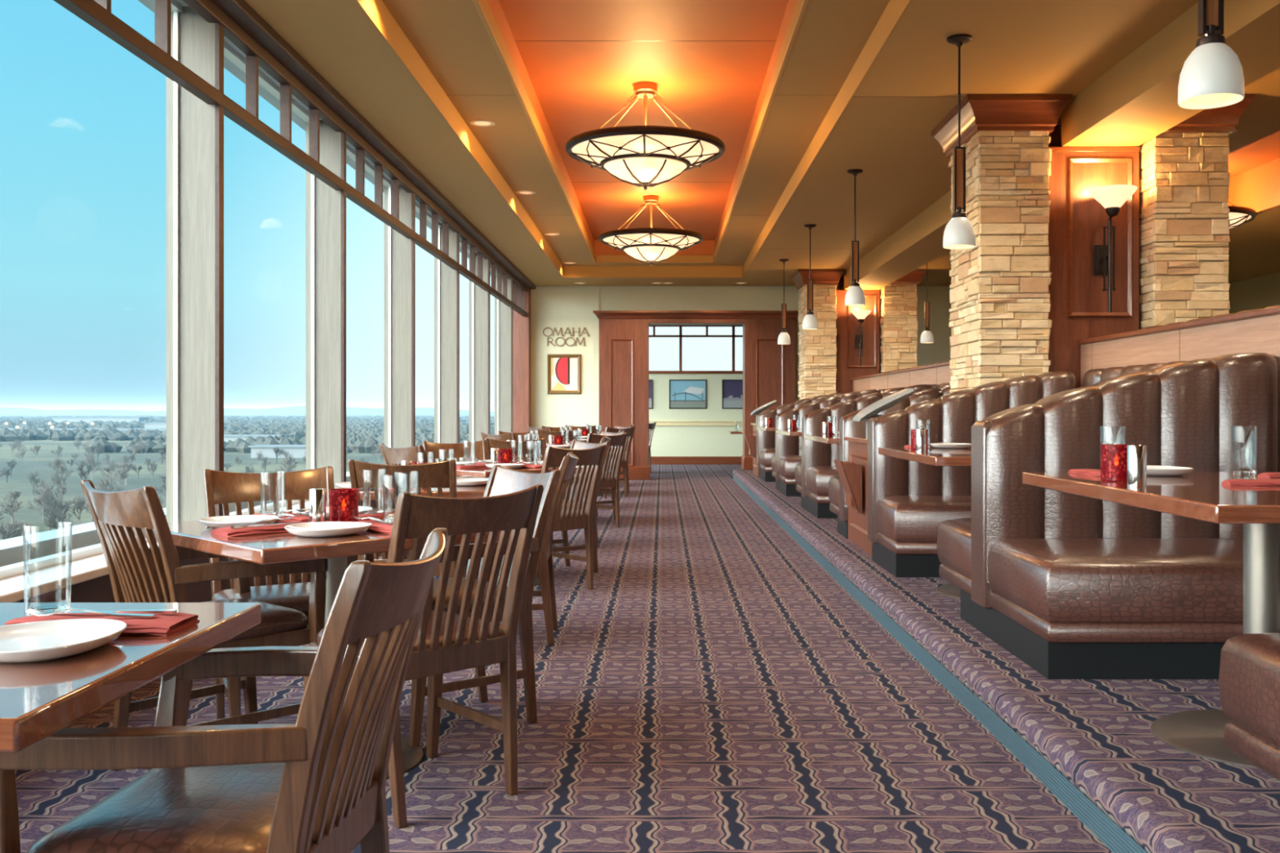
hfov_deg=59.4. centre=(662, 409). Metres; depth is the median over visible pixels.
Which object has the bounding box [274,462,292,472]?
bare tree
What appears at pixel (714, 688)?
floor
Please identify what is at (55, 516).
bare tree
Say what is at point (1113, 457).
candle holder
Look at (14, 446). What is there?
bare tree
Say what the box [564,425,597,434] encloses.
dining chair
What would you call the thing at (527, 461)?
plate
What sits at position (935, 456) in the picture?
table
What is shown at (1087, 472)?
napkin
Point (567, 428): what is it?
dining chair
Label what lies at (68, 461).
bare tree
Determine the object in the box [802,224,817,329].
pendant lamp
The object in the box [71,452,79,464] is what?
bare tree
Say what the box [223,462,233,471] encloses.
bare tree
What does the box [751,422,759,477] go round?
base cabinet
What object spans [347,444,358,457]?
bare tree
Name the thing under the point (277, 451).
bare tree
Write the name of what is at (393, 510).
knife
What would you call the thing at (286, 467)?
bare tree
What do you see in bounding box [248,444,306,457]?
building
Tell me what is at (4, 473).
bare tree
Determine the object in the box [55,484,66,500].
bare tree
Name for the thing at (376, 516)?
napkin
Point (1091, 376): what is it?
corner backrest
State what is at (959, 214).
socket
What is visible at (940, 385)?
corner backrest
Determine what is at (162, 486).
bare tree
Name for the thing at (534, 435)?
dining chair
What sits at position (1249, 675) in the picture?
bench
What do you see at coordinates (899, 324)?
stone pier
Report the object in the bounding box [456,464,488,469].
napkin
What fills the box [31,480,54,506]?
bare tree
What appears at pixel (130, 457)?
bare tree
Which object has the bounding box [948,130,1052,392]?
stone pier
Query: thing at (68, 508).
bare tree
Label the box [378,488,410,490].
napkin
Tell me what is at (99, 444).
bare tree
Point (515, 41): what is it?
trim
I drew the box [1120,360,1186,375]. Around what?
banquette
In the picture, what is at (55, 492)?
bare tree
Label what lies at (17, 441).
bare tree
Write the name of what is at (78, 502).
bare tree
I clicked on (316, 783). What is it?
armchair
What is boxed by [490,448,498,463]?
metal cylinder
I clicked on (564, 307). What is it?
wall
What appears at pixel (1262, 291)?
wall
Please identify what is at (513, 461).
fork
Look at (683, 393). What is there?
framed photograph
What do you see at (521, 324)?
wall
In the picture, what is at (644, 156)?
chandelier
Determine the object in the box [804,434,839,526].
table
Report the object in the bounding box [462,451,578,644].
armchair
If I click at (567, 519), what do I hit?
dining chair
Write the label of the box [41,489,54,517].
bare tree
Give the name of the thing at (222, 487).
dining chair
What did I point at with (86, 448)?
bare tree
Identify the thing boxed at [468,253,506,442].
window
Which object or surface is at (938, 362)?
ledge
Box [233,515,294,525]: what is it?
fork
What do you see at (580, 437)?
plate
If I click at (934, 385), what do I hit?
corner backrest
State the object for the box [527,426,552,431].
armchair
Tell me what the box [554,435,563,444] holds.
candle holder
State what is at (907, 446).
napkin
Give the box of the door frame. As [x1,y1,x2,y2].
[592,310,798,479]
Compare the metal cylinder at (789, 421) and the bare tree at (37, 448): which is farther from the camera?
the bare tree at (37, 448)
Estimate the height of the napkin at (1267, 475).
0.017 m
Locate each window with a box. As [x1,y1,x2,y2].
[0,0,182,579]
[53,0,527,522]
[306,120,399,488]
[383,185,448,464]
[434,224,482,462]
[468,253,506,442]
[494,273,525,435]
[648,324,742,373]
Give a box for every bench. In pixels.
[757,392,844,481]
[771,389,881,496]
[795,384,933,518]
[828,384,955,538]
[867,370,1075,577]
[937,352,1277,679]
[1218,632,1279,781]
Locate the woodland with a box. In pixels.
[0,415,494,453]
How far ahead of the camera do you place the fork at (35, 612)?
1.88 m
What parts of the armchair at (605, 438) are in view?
leg, leg, backrest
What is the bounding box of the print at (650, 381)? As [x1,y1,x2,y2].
[648,380,651,408]
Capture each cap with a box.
[750,400,776,423]
[853,388,914,439]
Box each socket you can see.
[806,309,813,314]
[850,279,859,286]
[951,206,966,217]
[1195,24,1226,47]
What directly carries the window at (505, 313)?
in the wall at (99, 589)
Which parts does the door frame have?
panel moulding, crown moulding, panel moulding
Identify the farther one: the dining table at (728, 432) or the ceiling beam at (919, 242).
the dining table at (728, 432)
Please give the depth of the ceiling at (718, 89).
8.52 m
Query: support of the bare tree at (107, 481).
on the ground
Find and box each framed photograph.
[648,379,653,408]
[669,379,706,408]
[722,379,742,408]
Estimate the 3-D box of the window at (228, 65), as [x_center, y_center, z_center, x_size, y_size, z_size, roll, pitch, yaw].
[-2.450,-2.370,6.250,0.140,0.800,24.500,0,0,0]
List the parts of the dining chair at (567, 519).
leg, seat rail, seat, backrest, leg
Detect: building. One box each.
[52,417,149,422]
[143,422,166,428]
[223,435,293,442]
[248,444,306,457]
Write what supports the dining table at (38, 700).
on the floor at (714, 688)
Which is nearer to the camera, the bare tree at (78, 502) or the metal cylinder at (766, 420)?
the metal cylinder at (766, 420)
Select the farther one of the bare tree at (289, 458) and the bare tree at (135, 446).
the bare tree at (135, 446)
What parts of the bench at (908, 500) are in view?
panel, seat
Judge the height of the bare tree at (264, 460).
7.389 m
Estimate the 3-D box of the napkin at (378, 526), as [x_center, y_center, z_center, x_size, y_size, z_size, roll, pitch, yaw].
[-0.862,0.360,3.469,0.290,0.021,0.140,0,0,43]
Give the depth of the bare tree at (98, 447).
594.61 m
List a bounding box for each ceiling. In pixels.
[244,0,1279,286]
[382,0,889,266]
[487,0,796,254]
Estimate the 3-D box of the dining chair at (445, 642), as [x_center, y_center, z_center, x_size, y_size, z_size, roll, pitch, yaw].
[-0.697,0.673,3.296,0.472,0.913,0.606,0,0,-44]
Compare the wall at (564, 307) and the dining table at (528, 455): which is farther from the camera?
the wall at (564, 307)
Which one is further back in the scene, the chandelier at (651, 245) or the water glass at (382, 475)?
the chandelier at (651, 245)
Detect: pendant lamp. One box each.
[777,258,790,344]
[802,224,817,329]
[844,168,865,306]
[920,262,933,342]
[942,33,975,248]
[1177,0,1244,109]
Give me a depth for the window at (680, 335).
23.23 m
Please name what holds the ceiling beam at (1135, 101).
attached to the ceiling at (1015, 46)
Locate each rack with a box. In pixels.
[743,433,755,457]
[833,459,862,512]
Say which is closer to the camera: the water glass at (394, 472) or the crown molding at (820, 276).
the water glass at (394, 472)
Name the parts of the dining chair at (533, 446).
leg, backrest, leg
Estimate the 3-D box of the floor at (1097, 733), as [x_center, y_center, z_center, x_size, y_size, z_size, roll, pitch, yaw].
[5.070,1.150,6.100,7.860,0.360,24.200,0,0,0]
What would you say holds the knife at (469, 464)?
on the napkin at (474, 466)
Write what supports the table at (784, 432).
on the floor at (1097, 733)
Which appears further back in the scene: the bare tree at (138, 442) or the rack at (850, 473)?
the bare tree at (138, 442)
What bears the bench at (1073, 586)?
on the floor at (1097, 733)
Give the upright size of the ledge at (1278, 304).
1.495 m
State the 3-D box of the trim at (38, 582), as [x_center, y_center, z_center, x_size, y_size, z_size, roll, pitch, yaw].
[-2.255,0.618,6.100,0.250,0.035,24.200,0,0,0]
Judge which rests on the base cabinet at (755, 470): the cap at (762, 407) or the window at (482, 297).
the cap at (762, 407)
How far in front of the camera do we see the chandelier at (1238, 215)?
11.17 m
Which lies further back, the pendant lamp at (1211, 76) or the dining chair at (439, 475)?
the dining chair at (439, 475)
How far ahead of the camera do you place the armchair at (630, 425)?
16.63 m
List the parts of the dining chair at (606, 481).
leg, seat rail, backrest, leg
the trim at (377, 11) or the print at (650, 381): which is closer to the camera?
the trim at (377, 11)
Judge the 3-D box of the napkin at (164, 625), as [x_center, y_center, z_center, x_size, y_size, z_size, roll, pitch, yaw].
[-0.955,0.360,1.901,0.290,0.021,0.140,0,0,0]
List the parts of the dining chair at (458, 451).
leg, backrest, leg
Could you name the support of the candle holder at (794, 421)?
on the table at (784, 432)
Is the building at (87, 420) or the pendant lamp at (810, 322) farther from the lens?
the building at (87, 420)
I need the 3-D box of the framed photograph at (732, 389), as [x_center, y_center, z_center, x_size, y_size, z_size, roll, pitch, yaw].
[1.630,-0.325,23.238,0.775,0.610,0.025,0,0,0]
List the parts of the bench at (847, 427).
seat, panel, backrest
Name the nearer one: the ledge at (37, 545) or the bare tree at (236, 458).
the ledge at (37, 545)
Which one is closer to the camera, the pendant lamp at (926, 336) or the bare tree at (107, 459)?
the pendant lamp at (926, 336)
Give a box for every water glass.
[22,523,72,616]
[260,471,285,523]
[362,469,386,514]
[382,475,407,520]
[394,471,418,507]
[1099,426,1125,444]
[1231,426,1257,476]
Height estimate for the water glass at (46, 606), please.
0.166 m
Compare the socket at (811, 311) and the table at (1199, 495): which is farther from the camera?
the socket at (811, 311)
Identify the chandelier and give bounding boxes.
[565,81,724,191]
[599,195,703,266]
[1227,200,1257,229]
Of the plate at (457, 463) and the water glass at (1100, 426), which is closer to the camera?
the water glass at (1100, 426)
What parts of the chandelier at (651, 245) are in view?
hanger rod, hanger rod, glass, stem, lamp shade, hanger rod, hanger rod, hanger rod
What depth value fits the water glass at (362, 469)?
3.82 m
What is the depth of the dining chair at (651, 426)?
20.15 m
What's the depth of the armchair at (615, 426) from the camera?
15.30 m
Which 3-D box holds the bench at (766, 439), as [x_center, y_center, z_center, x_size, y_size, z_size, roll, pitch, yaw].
[1.983,0.361,15.561,1.250,1.217,0.918,0,0,0]
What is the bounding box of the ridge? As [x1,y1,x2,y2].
[0,405,494,413]
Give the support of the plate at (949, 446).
on the table at (935, 456)
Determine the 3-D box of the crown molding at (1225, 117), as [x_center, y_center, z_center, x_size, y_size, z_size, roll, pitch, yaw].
[3.420,-1.904,7.610,0.700,0.208,0.960,0,0,0]
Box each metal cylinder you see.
[309,488,325,522]
[400,460,411,465]
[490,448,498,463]
[548,435,554,444]
[764,417,768,426]
[787,419,792,431]
[822,422,828,436]
[915,429,925,452]
[1127,444,1146,488]
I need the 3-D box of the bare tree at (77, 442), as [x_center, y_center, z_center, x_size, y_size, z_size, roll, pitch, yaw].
[-356.007,22.166,683.518,5.884,9.928,5.085,0,0,8]
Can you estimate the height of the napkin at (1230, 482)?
0.017 m
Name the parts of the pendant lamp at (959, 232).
rod, lamp shade, frame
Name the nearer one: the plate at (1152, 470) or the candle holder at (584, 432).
the plate at (1152, 470)
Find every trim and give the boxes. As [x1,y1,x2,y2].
[0,500,309,602]
[182,0,535,291]
[355,0,911,277]
[472,0,809,262]
[515,40,1073,97]
[648,420,742,426]
[733,475,1147,852]
[835,275,844,289]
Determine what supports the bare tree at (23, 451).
on the ground
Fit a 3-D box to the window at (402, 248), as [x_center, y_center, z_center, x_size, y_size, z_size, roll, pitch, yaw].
[-2.291,-0.685,10.840,0.258,2.570,2.150,0,0,0]
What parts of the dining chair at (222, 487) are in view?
leg, leg, seat, backrest, leg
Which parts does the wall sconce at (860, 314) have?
plate, stem, lamp shade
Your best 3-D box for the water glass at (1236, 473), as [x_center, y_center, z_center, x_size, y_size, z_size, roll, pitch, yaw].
[1.930,0.137,3.720,0.078,0.166,0.078,0,0,0]
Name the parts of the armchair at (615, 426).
backrest, leg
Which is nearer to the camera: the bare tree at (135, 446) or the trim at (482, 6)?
the trim at (482, 6)
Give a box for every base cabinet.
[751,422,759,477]
[843,435,871,557]
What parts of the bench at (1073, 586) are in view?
seat, panel, seat, backrest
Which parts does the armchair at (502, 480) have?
leg, leg, seat, arm, leg, backrest, leg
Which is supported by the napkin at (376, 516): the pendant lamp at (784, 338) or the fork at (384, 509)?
the fork at (384, 509)
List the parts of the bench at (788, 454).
seat, panel, seat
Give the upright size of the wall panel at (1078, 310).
2.710 m
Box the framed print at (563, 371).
[546,354,581,394]
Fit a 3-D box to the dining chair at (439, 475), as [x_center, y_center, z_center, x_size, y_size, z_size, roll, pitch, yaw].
[-1.143,0.673,5.176,0.472,0.913,0.606,0,0,-1]
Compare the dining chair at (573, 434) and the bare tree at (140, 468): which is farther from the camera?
the bare tree at (140, 468)
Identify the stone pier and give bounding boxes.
[797,284,837,399]
[880,284,918,373]
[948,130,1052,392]
[1137,130,1230,329]
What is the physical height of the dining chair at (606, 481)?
0.913 m
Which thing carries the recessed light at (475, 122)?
in the ceiling at (451, 38)
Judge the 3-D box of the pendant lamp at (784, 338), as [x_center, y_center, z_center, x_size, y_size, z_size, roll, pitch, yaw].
[1.630,-1.445,15.000,0.172,1.130,0.172,0,0,-6]
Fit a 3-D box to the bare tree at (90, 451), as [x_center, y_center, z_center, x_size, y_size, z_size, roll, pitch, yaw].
[-272.452,23.056,533.657,4.923,8.149,5.199,0,0,-37]
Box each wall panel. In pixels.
[834,289,879,393]
[1047,146,1140,387]
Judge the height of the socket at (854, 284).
0.067 m
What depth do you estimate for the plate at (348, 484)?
5.20 m
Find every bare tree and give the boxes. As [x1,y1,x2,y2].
[0,462,6,476]
[0,488,21,512]
[0,496,24,524]
[0,517,27,537]
[0,520,31,539]
[2,468,11,482]
[5,459,16,476]
[7,441,18,457]
[14,438,26,455]
[14,447,27,462]
[25,471,43,495]
[26,444,41,461]
[26,483,54,522]
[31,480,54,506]
[37,488,63,530]
[39,502,75,529]
[40,491,74,527]
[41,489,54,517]
[44,457,62,479]
[48,468,71,497]
[50,444,64,459]
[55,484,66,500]
[56,461,74,484]
[57,493,88,524]
[66,457,75,471]
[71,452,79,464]
[72,438,82,453]
[75,459,92,479]
[80,503,93,522]
[84,444,90,452]
[84,451,94,466]
[84,451,102,479]
[94,444,102,461]
[95,480,106,490]
[96,442,106,453]
[97,472,124,491]
[100,459,118,483]
[102,453,111,467]
[110,442,117,453]
[111,463,130,491]
[112,460,135,484]
[114,457,131,480]
[124,452,136,468]
[130,441,142,460]
[133,466,142,478]
[137,441,145,453]
[138,487,165,508]
[144,457,151,471]
[146,460,156,480]
[154,477,166,497]
[158,449,166,463]
[159,475,166,488]
[160,454,166,465]
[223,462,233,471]
[234,454,244,469]
[244,464,255,473]
[255,450,268,467]
[261,456,271,473]
[272,447,286,463]
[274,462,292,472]
[278,455,297,471]
[282,448,288,461]
[284,452,300,471]
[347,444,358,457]
[370,440,378,457]
[370,444,381,462]
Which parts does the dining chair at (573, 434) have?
backrest, leg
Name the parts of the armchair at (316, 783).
leg, arm, seat, leg, arm, leg, seat rail, backrest, leg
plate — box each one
[0,618,127,662]
[199,515,279,528]
[284,521,372,537]
[299,506,373,518]
[335,481,373,489]
[385,513,394,519]
[456,462,475,465]
[456,478,488,486]
[477,459,514,463]
[484,463,524,468]
[527,461,542,463]
[546,444,570,448]
[578,435,587,438]
[929,443,971,448]
[1146,465,1194,475]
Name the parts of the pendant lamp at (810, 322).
rod, lamp shade, frame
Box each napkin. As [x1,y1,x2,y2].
[4,612,199,636]
[210,522,303,537]
[251,512,309,523]
[356,520,392,534]
[358,511,395,520]
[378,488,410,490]
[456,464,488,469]
[520,463,550,468]
[903,444,911,448]
[1067,468,1100,476]
[1221,479,1279,485]
[1257,472,1279,478]
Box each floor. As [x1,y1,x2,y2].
[14,464,1112,852]
[732,469,1279,852]
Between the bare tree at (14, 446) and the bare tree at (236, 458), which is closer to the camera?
the bare tree at (236, 458)
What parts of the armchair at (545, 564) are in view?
seat rail, leg, leg, backrest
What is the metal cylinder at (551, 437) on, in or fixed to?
on the dining table
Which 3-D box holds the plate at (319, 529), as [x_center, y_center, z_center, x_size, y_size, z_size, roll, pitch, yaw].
[-0.994,0.357,3.339,0.252,0.026,0.238,0,0,-31]
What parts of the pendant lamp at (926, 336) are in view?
rod, lamp shade, frame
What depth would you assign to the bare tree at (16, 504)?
254.55 m
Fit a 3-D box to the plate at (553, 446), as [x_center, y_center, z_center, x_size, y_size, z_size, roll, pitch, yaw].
[-0.994,0.357,10.839,0.252,0.026,0.238,0,0,-32]
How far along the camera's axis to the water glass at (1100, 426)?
3.67 m
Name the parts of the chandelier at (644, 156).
hanger rod, hanger rod, hanger rod, glass, stem, lamp shade, hanger rod, hanger rod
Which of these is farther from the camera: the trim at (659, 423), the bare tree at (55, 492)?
the bare tree at (55, 492)
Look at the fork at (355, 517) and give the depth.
3.46 m
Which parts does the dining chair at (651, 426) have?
backrest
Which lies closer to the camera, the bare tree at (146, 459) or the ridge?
the bare tree at (146, 459)
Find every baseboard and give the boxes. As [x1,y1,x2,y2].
[286,555,358,583]
[650,456,741,464]
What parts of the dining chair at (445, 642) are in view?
leg, leg, seat, leg, seat rail, backrest, leg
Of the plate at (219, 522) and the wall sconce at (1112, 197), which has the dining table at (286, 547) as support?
the plate at (219, 522)
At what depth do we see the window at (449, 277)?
11.91 m
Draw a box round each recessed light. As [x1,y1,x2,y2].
[469,120,494,126]
[515,190,535,194]
[544,232,559,235]
[1228,128,1237,133]
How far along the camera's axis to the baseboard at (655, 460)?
23.22 m
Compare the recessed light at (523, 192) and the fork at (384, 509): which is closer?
the fork at (384, 509)
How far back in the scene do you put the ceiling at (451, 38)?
7.96 m
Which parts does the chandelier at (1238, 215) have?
glass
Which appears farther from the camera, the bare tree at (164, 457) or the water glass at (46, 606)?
the bare tree at (164, 457)
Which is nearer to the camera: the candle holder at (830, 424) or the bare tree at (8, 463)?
the candle holder at (830, 424)
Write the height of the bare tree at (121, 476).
9.844 m
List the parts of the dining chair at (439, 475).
leg, seat, backrest, seat rail, leg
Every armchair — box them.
[0,528,448,852]
[80,479,325,771]
[361,464,560,746]
[379,443,427,502]
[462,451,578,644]
[480,431,516,440]
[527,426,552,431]
[535,440,610,577]
[568,435,610,543]
[573,430,626,519]
[597,428,625,506]
[614,425,635,493]
[619,424,635,481]
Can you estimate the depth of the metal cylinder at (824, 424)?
9.25 m
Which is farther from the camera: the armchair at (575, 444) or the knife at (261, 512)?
the armchair at (575, 444)
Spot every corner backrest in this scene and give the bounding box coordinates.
[930,384,939,388]
[937,382,950,388]
[1083,366,1125,386]
[1194,354,1279,471]
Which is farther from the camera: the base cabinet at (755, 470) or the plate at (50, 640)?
the base cabinet at (755, 470)
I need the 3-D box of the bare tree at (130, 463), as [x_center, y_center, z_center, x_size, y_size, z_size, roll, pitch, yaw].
[-194.779,22.477,406.095,7.446,9.306,7.504,0,0,-41]
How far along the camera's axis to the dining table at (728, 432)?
19.15 m
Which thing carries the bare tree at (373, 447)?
on the ground
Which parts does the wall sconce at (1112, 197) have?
plate, arm, stem, lamp shade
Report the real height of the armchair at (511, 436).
0.913 m
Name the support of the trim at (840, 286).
attached to the wall at (564, 307)
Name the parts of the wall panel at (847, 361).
trim, panel moulding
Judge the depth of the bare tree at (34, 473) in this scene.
356.44 m
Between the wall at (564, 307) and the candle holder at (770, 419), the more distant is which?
the wall at (564, 307)
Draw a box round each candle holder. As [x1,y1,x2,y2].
[328,488,358,521]
[413,462,431,464]
[498,448,512,463]
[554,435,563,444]
[581,429,587,435]
[768,417,772,426]
[792,419,796,430]
[828,422,832,435]
[911,429,928,450]
[1100,444,1129,481]
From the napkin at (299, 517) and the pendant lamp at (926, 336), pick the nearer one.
the napkin at (299, 517)
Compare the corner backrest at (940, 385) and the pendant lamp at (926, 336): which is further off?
the pendant lamp at (926, 336)
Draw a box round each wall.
[16,476,464,602]
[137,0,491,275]
[512,286,530,432]
[530,285,952,432]
[648,373,742,456]
[850,306,1279,391]
[1226,271,1279,313]
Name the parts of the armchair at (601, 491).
leg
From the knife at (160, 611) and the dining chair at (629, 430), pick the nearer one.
the knife at (160, 611)
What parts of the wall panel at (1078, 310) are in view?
trim, panel moulding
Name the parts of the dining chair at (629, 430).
leg, backrest, seat rail, leg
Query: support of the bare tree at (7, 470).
on the ground
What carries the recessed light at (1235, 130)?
in the ceiling at (1015, 46)
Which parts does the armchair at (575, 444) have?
leg, seat, arm, backrest, leg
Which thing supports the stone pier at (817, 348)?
on the floor at (1097, 733)
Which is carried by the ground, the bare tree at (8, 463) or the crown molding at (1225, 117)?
the bare tree at (8, 463)
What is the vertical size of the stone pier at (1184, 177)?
2.858 m
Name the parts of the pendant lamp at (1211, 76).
frame, lamp shade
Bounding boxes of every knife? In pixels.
[43,608,177,614]
[231,521,302,528]
[259,511,295,516]
[360,510,395,514]
[369,519,393,522]
[460,463,486,465]
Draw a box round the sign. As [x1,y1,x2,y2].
[542,327,589,346]
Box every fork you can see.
[26,608,155,617]
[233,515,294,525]
[272,509,309,513]
[353,515,392,524]
[369,508,395,512]
[456,475,488,478]
[513,461,536,464]
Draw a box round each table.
[0,602,261,753]
[141,507,519,779]
[334,484,486,500]
[456,465,591,586]
[465,453,555,547]
[727,431,742,434]
[755,426,775,484]
[775,429,801,501]
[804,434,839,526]
[878,447,971,599]
[1022,471,1279,768]
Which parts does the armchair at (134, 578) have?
leg, backrest, leg, arm, leg, arm, seat, leg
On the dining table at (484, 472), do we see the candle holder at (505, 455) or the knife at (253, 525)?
the candle holder at (505, 455)
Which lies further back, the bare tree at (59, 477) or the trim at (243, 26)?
the bare tree at (59, 477)
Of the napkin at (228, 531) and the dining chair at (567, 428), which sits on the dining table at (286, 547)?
the napkin at (228, 531)
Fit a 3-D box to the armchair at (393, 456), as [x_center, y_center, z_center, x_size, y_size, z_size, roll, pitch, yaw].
[-1.466,0.673,7.263,0.594,0.913,0.617,0,0,45]
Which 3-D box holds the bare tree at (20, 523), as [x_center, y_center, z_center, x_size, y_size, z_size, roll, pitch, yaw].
[-115.834,23.016,199.271,7.196,8.227,7.252,0,0,29]
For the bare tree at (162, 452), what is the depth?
562.00 m
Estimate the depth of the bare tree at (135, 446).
602.20 m
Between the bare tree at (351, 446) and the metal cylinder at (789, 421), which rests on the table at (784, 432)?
the metal cylinder at (789, 421)
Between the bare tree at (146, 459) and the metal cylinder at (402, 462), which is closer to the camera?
the metal cylinder at (402, 462)
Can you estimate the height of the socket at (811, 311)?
0.067 m
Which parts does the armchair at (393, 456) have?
leg, backrest, leg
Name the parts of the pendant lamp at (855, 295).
rod, lamp shade, frame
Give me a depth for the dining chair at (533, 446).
8.64 m
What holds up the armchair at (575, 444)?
on the floor at (714, 688)
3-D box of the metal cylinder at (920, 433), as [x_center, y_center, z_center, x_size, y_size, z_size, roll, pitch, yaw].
[1.350,0.160,5.850,0.051,0.120,0.051,0,0,0]
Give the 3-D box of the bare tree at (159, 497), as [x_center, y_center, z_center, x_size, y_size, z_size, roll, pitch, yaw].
[-104.529,21.404,226.578,8.506,11.452,7.879,0,0,-1]
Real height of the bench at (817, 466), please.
1.217 m
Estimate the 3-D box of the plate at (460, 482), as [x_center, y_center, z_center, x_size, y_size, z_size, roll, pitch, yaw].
[-0.957,0.357,5.525,0.238,0.026,0.252,0,0,13]
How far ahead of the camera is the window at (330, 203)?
7.62 m
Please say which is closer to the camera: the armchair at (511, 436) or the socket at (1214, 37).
the socket at (1214, 37)
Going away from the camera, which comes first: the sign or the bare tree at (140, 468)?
the sign
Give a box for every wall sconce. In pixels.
[850,309,871,365]
[1088,184,1137,312]
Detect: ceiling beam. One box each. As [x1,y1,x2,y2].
[844,124,1061,289]
[1061,0,1279,146]
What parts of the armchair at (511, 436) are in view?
leg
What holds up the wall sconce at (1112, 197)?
attached to the wall panel at (1078, 310)
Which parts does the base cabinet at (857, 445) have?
door moulding, door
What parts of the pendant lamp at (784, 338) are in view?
frame, rod, lamp shade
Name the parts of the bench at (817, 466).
seat, panel, seat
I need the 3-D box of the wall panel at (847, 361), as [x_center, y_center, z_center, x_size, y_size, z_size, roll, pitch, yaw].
[2.840,-0.385,16.485,0.628,2.710,0.471,0,0,0]
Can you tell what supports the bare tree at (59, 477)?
on the ground
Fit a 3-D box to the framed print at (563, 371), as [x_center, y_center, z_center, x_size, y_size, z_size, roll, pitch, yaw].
[-1.587,-0.580,18.180,0.550,0.650,0.040,0,0,0]
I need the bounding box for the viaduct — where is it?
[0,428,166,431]
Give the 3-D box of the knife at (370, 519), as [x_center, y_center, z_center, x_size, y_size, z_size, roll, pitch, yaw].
[-0.841,0.346,3.478,0.225,0.006,0.018,0,0,41]
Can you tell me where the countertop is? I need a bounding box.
[843,435,867,444]
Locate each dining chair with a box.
[203,466,334,719]
[303,484,543,828]
[347,459,467,577]
[422,440,488,477]
[485,438,553,546]
[497,430,540,440]
[537,429,578,444]
[537,444,605,590]
[541,425,573,431]
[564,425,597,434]
[571,432,627,527]
[603,426,634,498]
[648,422,656,472]
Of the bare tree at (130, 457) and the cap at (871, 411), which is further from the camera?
the bare tree at (130, 457)
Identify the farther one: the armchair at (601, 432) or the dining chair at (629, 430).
the dining chair at (629, 430)
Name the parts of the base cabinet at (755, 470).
door, door moulding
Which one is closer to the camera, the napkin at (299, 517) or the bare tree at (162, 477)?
the napkin at (299, 517)
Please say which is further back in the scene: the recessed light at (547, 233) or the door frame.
the door frame
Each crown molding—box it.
[791,268,845,289]
[889,268,926,284]
[931,93,1072,157]
[1166,93,1255,133]
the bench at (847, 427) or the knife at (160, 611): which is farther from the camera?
the bench at (847, 427)
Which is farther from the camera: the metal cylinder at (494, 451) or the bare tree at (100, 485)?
the bare tree at (100, 485)
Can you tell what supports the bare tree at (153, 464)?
on the ground
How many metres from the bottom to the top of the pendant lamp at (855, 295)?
1.130 m
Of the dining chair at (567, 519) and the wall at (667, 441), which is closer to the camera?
the dining chair at (567, 519)
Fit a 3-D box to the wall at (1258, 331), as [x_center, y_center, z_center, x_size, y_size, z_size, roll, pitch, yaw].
[2.830,0.255,5.170,0.200,1.430,22.140,0,0,0]
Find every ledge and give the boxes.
[0,458,432,567]
[882,362,942,373]
[1144,304,1279,328]
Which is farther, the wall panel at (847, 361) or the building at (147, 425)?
the building at (147, 425)
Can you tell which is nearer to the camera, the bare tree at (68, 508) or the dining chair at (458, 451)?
the dining chair at (458, 451)
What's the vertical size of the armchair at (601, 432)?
0.913 m
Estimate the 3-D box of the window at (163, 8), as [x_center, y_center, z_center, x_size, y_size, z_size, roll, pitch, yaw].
[-2.291,-0.685,4.405,0.258,2.570,2.150,0,0,0]
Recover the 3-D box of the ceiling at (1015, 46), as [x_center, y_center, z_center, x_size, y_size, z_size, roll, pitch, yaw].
[3.250,-2.309,6.250,11.500,0.601,24.500,0,0,0]
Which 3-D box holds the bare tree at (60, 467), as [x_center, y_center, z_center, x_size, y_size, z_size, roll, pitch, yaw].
[-215.321,22.589,403.851,5.493,9.082,5.801,0,0,19]
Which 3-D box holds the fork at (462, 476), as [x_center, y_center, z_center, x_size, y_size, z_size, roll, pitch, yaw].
[-0.955,0.340,5.668,0.200,0.017,0.026,0,0,-9]
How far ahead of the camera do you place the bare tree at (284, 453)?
585.53 m
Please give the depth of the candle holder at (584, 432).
14.84 m
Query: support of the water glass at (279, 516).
on the dining table at (286, 547)
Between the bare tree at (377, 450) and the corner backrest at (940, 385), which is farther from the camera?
the bare tree at (377, 450)
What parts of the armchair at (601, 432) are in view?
leg, backrest, leg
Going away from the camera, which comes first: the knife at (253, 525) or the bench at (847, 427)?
the knife at (253, 525)
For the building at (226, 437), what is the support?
on the ground
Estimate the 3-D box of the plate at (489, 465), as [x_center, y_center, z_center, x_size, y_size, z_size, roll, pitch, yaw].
[-0.994,0.357,7.089,0.252,0.026,0.238,0,0,-30]
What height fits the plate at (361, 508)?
0.026 m
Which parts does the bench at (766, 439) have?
panel, seat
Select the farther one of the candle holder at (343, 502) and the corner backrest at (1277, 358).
the corner backrest at (1277, 358)
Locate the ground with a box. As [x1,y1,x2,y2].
[0,413,494,540]
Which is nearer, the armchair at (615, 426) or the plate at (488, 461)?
the plate at (488, 461)

